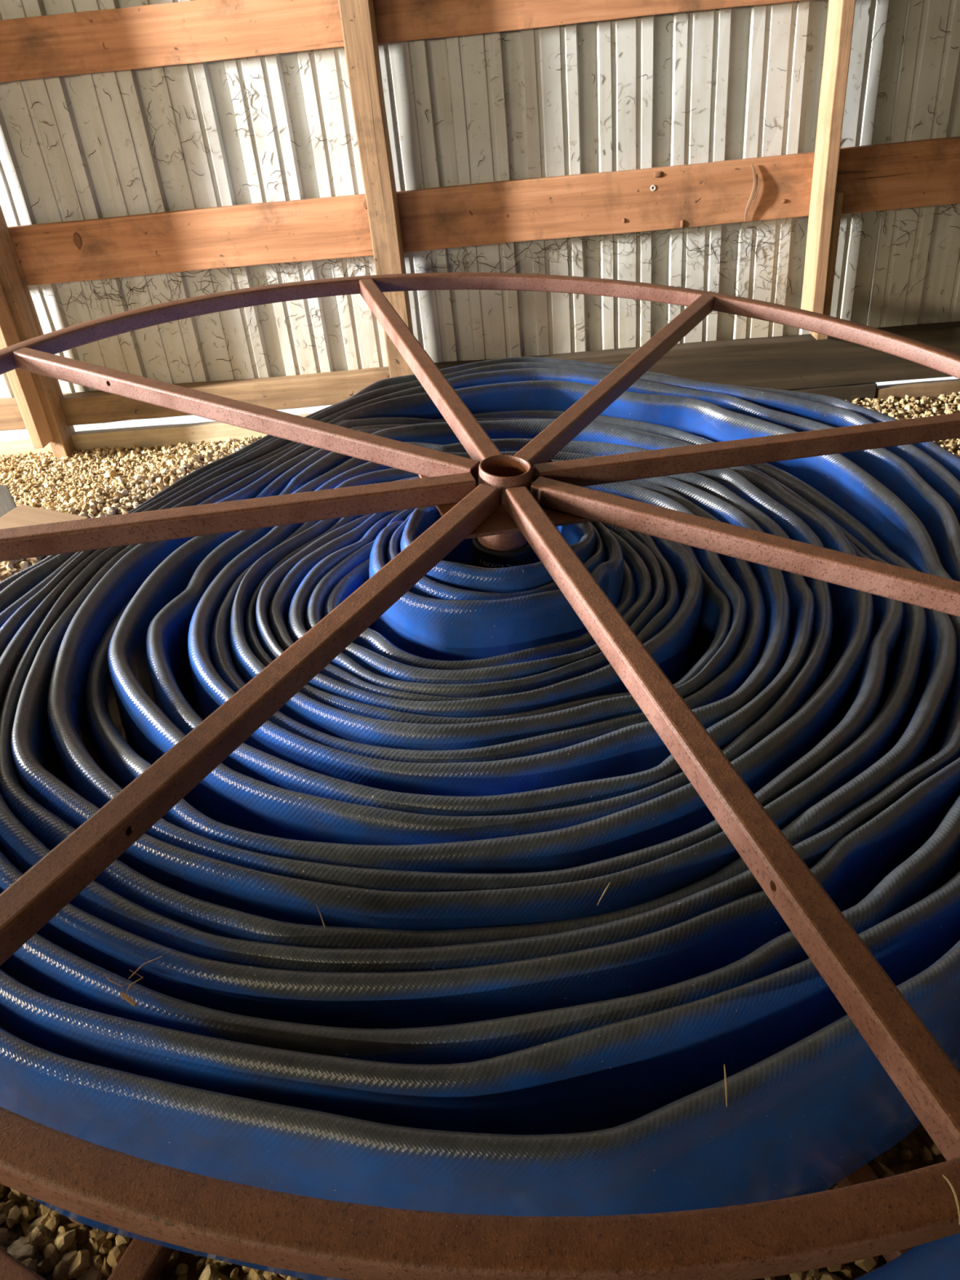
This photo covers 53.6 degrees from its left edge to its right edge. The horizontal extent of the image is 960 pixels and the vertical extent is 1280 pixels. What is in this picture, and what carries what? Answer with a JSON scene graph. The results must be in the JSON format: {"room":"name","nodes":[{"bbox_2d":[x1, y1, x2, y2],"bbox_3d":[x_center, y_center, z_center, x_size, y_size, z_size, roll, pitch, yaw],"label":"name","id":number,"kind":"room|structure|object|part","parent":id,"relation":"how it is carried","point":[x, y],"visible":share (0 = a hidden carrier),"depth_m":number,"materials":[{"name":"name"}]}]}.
{"room":"storage shed","nodes":[
{"label":"storage shed","id":0,"kind":"room"},
{"bbox_2d":[0,376,958,438],"bbox_3d":[0.264,-2.250,5.918,12.000,0.001,5.600,-3,33,4],"label":"floor","id":1,"kind":"structure","parent":0,"point":[184,419],"depth_m":4.16,"materials":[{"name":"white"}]},
{"bbox_2d":[0,0,959,398],"bbox_3d":[-0.585,-2.347,2.588,10.343,3.335,0.025,-3,33,4],"label":"wall","id":2,"kind":"structure","parent":0,"point":[725,64],"depth_m":3.07,"materials":[{"name":"metal"}]},
{"bbox_2d":[0,413,310,457],"bbox_3d":[-1.826,-0.682,3.603,3.160,0.163,0.044,-3,33,4],"label":"baseboard","id":3,"kind":"structure","parent":2,"relation":"attached to","point":[193,433],"depth_m":3.52,"materials":[{"name":"brown wood"}]},
{"bbox_2d":[0,0,344,82],"bbox_3d":[-1.936,-1.779,2.955,3.160,0.160,0.040,-3,33,4],"label":"board","id":4,"kind":"object","parent":2,"relation":"attached to","point":[194,31],"visible":0.86,"depth_m":2.87,"materials":[{"name":"brown wood"}]},
{"bbox_2d":[7,193,373,285],"bbox_3d":[-1.886,-1.291,3.267,3.160,0.189,0.040,-3,33,4],"label":"board","id":5,"kind":"object","parent":2,"relation":"attached to","point":[336,227],"visible":0.82,"depth_m":3.19,"materials":[{"name":"brown wood"}]},
{"bbox_2d":[73,231,82,249],"bbox_3d":[-1.352,-1.342,3.196,0.028,0.054,0.010,-3,33,4],"label":"knot","id":6,"kind":"object","parent":5,"relation":"attached to","point":[77,238],"visible":1,"depth_m":3.19,"materials":[{"name":"brown wood"}]},
{"bbox_2d":[360,199,367,208],"bbox_3d":[-0.372,-1.427,3.114,0.035,0.032,0.010,-3,33,4],"label":"mud daub","id":7,"kind":"object","parent":5,"relation":"attached to","point":[363,204],"visible":0.59,"depth_m":3.11,"materials":[{"name":"brown soil"}]},
{"bbox_2d":[10,53,376,379],"bbox_3d":[-0.953,-1.364,3.204,1.213,1.046,0.017,-4,33,4],"label":"cobweb","id":8,"kind":"object","parent":2,"relation":"attached to","point":[132,289],"visible":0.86,"depth_m":3.27,"materials":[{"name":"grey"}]},
{"bbox_2d":[0,366,390,431],"bbox_3d":[-1.840,-0.835,3.537,3.160,0.106,0.078,-3,33,4],"label":"board","id":9,"kind":"object","parent":2,"relation":"attached to","point":[322,388],"visible":0.62,"depth_m":3.44,"materials":[{"name":"brown wood"}]},
{"bbox_2d":[373,0,802,43],"bbox_3d":[0.336,-1.927,2.795,1.399,0.187,0.040,-3,33,4],"label":"board","id":10,"kind":"object","parent":2,"relation":"attached to","point":[396,20],"visible":0.86,"depth_m":2.82,"materials":[{"name":"brown wood"}]},
{"bbox_2d":[396,151,814,252],"bbox_3d":[0.387,-1.423,3.107,1.399,0.187,0.056,-3,33,4],"label":"board","id":11,"kind":"object","parent":2,"relation":"attached to","point":[713,193],"depth_m":3.09,"materials":[{"name":"brown wood"}]},
{"bbox_2d":[650,184,656,191],"bbox_3d":[0.559,-1.458,3.066,0.018,0.018,0.002,-3,33,4],"label":"washer","id":12,"kind":"object","parent":11,"relation":"attached to","point":[653,185],"visible":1,"depth_m":3.06,"materials":[{"name":"silver metal"}]},
{"bbox_2d":[653,171,663,177],"bbox_3d":[0.572,-1.491,3.046,0.036,0.018,0.010,-3,33,4],"label":"mud daub","id":13,"kind":"object","parent":11,"relation":"attached to","point":[658,174],"visible":1,"depth_m":3.04,"materials":[{"name":"brown soil"}]},
{"bbox_2d":[680,219,684,228],"bbox_3d":[0.665,-1.367,3.123,0.014,0.026,0.010,-3,33,4],"label":"mud daub","id":14,"kind":"object","parent":11,"relation":"attached to","point":[682,222],"visible":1,"depth_m":3.12,"materials":[{"name":"brown soil"}]},
{"bbox_3d":[0.876,-1.438,3.059,0.041,0.166,0.013,-3,33,4],"label":"bark strip","id":15,"kind":"part","parent":11,"relation":"part of","materials":[{"name":"brown wood"}]},
{"bbox_2d":[414,1,812,353],"bbox_3d":[0.408,-1.448,3.112,1.313,1.006,0.012,-3,33,4],"label":"cobweb","id":16,"kind":"object","parent":2,"relation":"attached to","point":[558,248],"visible":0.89,"depth_m":3.20,"materials":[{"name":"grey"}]},
{"bbox_2d":[434,320,959,390],"bbox_3d":[2.198,-1.048,3.284,4.937,0.179,0.078,-3,33,4],"label":"board","id":17,"kind":"object","parent":2,"relation":"attached to","point":[796,362],"visible":0.41,"depth_m":3.33,"materials":[{"name":"brown wood"}]},
{"bbox_2d":[800,0,855,314],"bbox_3d":[0.977,-2.419,2.352,0.039,3.232,0.145,-3,33,4],"label":"stud","id":18,"kind":"object","parent":2,"relation":"attached to","point":[841,13],"visible":0.8,"depth_m":2.90,"materials":[{"name":"brown wood"}]},
{"bbox_2d":[809,189,844,339],"bbox_3d":[1.140,-1.233,3.138,0.040,0.455,0.097,-3,33,4],"label":"brace","id":19,"kind":"object","parent":18,"relation":"attached to","point":[838,201],"visible":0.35,"depth_m":3.07,"materials":[{"name":"brown wood"}]},
{"bbox_2d":[835,136,959,213],"bbox_3d":[2.847,-1.578,2.947,3.535,0.195,0.040,-3,33,4],"label":"board","id":20,"kind":"object","parent":2,"relation":"attached to","point":[922,172],"visible":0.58,"depth_m":3.03,"materials":[{"name":"brown wood"}]},
{"bbox_2d":[837,0,959,322],"bbox_3d":[1.471,-1.507,3.043,0.742,0.956,0.012,-3,33,4],"label":"cobweb","id":21,"kind":"object","parent":2,"relation":"attached to","point":[921,1],"visible":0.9,"depth_m":3.13,"materials":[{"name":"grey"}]},
{"bbox_2d":[875,378,959,399],"bbox_3d":[3.045,-0.903,3.321,3.272,0.227,0.044,-3,33,4],"label":"baseboard","id":22,"kind":"structure","parent":2,"relation":"attached to","point":[934,388],"depth_m":3.36,"materials":[{"name":"brown wood"}]},
{"bbox_2d":[0,397,959,1279],"bbox_3d":[-0.340,-0.257,2.638,10.800,0.560,13.300,-3,33,4],"label":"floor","id":23,"kind":"structure","parent":0,"point":[919,1138],"depth_m":1.20,"materials":[{"name":"beige gravel"}]},
{"bbox_2d":[0,484,17,517],"bbox_3d":[-1.293,-0.289,2.331,0.300,0.115,0.420,-22,36,-23],"label":"timber","id":24,"kind":"object","parent":23,"relation":"on","point":[7,504],"visible":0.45,"depth_m":2.44,"materials":[{"name":"grey wood"}]},
{"bbox_2d":[0,204,75,459],"bbox_3d":[-1.686,-2.143,2.619,0.054,3.520,0.124,-3,33,4],"label":"wall post","id":25,"kind":"object","parent":23,"relation":"on","point":[13,282],"visible":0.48,"depth_m":3.27,"materials":[{"name":"brown wood"}]},
{"bbox_2d":[0,284,53,448],"bbox_3d":[-1.714,-2.132,2.500,0.039,3.405,0.094,-3,33,4],"label":"stud","id":26,"kind":"object","parent":25,"relation":"attached to","point":[21,381],"visible":0.88,"depth_m":3.29,"materials":[{"name":"brown wood"}]},
{"bbox_2d":[0,504,89,560],"bbox_3d":[-1.024,-0.247,2.159,0.211,0.038,0.170,9,35,22],"label":"plank","id":27,"kind":"object","parent":23,"relation":"on","point":[23,515],"visible":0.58,"depth_m":2.19,"materials":[{"name":"brown wood"}]},
{"bbox_2d":[337,0,413,377],"bbox_3d":[-0.397,-2.192,2.562,0.092,3.600,0.104,-3,33,4],"label":"wall post","id":28,"kind":"object","parent":23,"relation":"on","point":[357,19],"visible":0.56,"depth_m":2.94,"materials":[{"name":"brown wood"}]},
{"bbox_2d":[0,272,959,1279],"bbox_3d":[0.038,-0.096,1.745,2.436,0.759,2.414,4,34,15],"label":"hose reel","id":29,"kind":"object","parent":23,"relation":"on","point":[511,507],"visible":0.61,"depth_m":1.07,"materials":[{"name":"red metal"}]},
{"bbox_2d":[0,356,959,1279],"bbox_3d":[0.083,0.026,1.693,1.763,0.504,2.140,4,34,14],"label":"hose","id":30,"kind":"object","parent":29,"relation":"on","point":[457,795],"visible":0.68,"depth_m":1.17,"materials":[{"name":"blue rubber"}]},
{"bbox_2d":[103,955,162,1006],"bbox_3d":[-0.353,0.345,0.959,0.062,0.026,0.040,-3,33,4],"label":"dry leaf","id":31,"kind":"object","parent":30,"relation":"on","point":[126,997],"visible":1,"depth_m":0.96,"materials":[{"name":"beige plant"}]},
{"bbox_2d":[316,905,325,927],"bbox_3d":[-0.171,0.319,1.049,0.002,0.037,0.041,-17,34,-17],"label":"straw","id":32,"kind":"object","parent":30,"relation":"on","point":[317,905],"visible":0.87,"depth_m":1.05,"materials":[{"name":"beige plant"}]},
{"bbox_2d":[596,882,609,905],"bbox_3d":[0.138,0.283,1.061,0.018,0.028,0.002,-18,34,-19],"label":"straw","id":33,"kind":"object","parent":30,"relation":"on","point":[609,882],"visible":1,"depth_m":1.06,"materials":[{"name":"beige plant"}]},
{"bbox_2d":[724,1064,727,1106],"bbox_3d":[0.229,0.416,0.888,0.002,0.034,0.022,-3,33,4],"label":"straw","id":34,"kind":"object","parent":30,"relation":"on","point":[725,1077],"visible":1,"depth_m":0.89,"materials":[{"name":"beige plant"}]},
{"bbox_3d":[0.042,-0.250,1.632,0.246,0.007,0.246,-10,38,-14],"label":"hub plate","id":35,"kind":"part","parent":29,"relation":"part of","materials":[{"name":"brown metal"}]},
{"bbox_2d":[942,1174,959,1225],"bbox_3d":[0.339,0.399,0.680,0.003,0.007,0.034,-3,33,5],"label":"straw","id":36,"kind":"object","parent":29,"relation":"on","point":[946,1179],"visible":1,"depth_m":0.68,"materials":[{"name":"beige plant"}]},
{"bbox_2d":[0,391,959,1279],"bbox_3d":[-0.068,0.093,1.865,4.423,0.409,3.653,-3,33,4],"label":"gravel","id":37,"kind":"object","parent":23,"relation":"on","point":[44,1233],"visible":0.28,"depth_m":2.30,"materials":[{"name":"gravel"}]},
{"bbox_2d":[788,382,876,401],"bbox_3d":[0.579,-0.819,3.472,1.659,0.136,0.090,-3,33,4],"label":"board","id":38,"kind":"object","parent":23,"relation":"on","point":[849,393],"visible":0.07,"depth_m":3.37,"materials":[{"name":"brown wood"}]}
]}

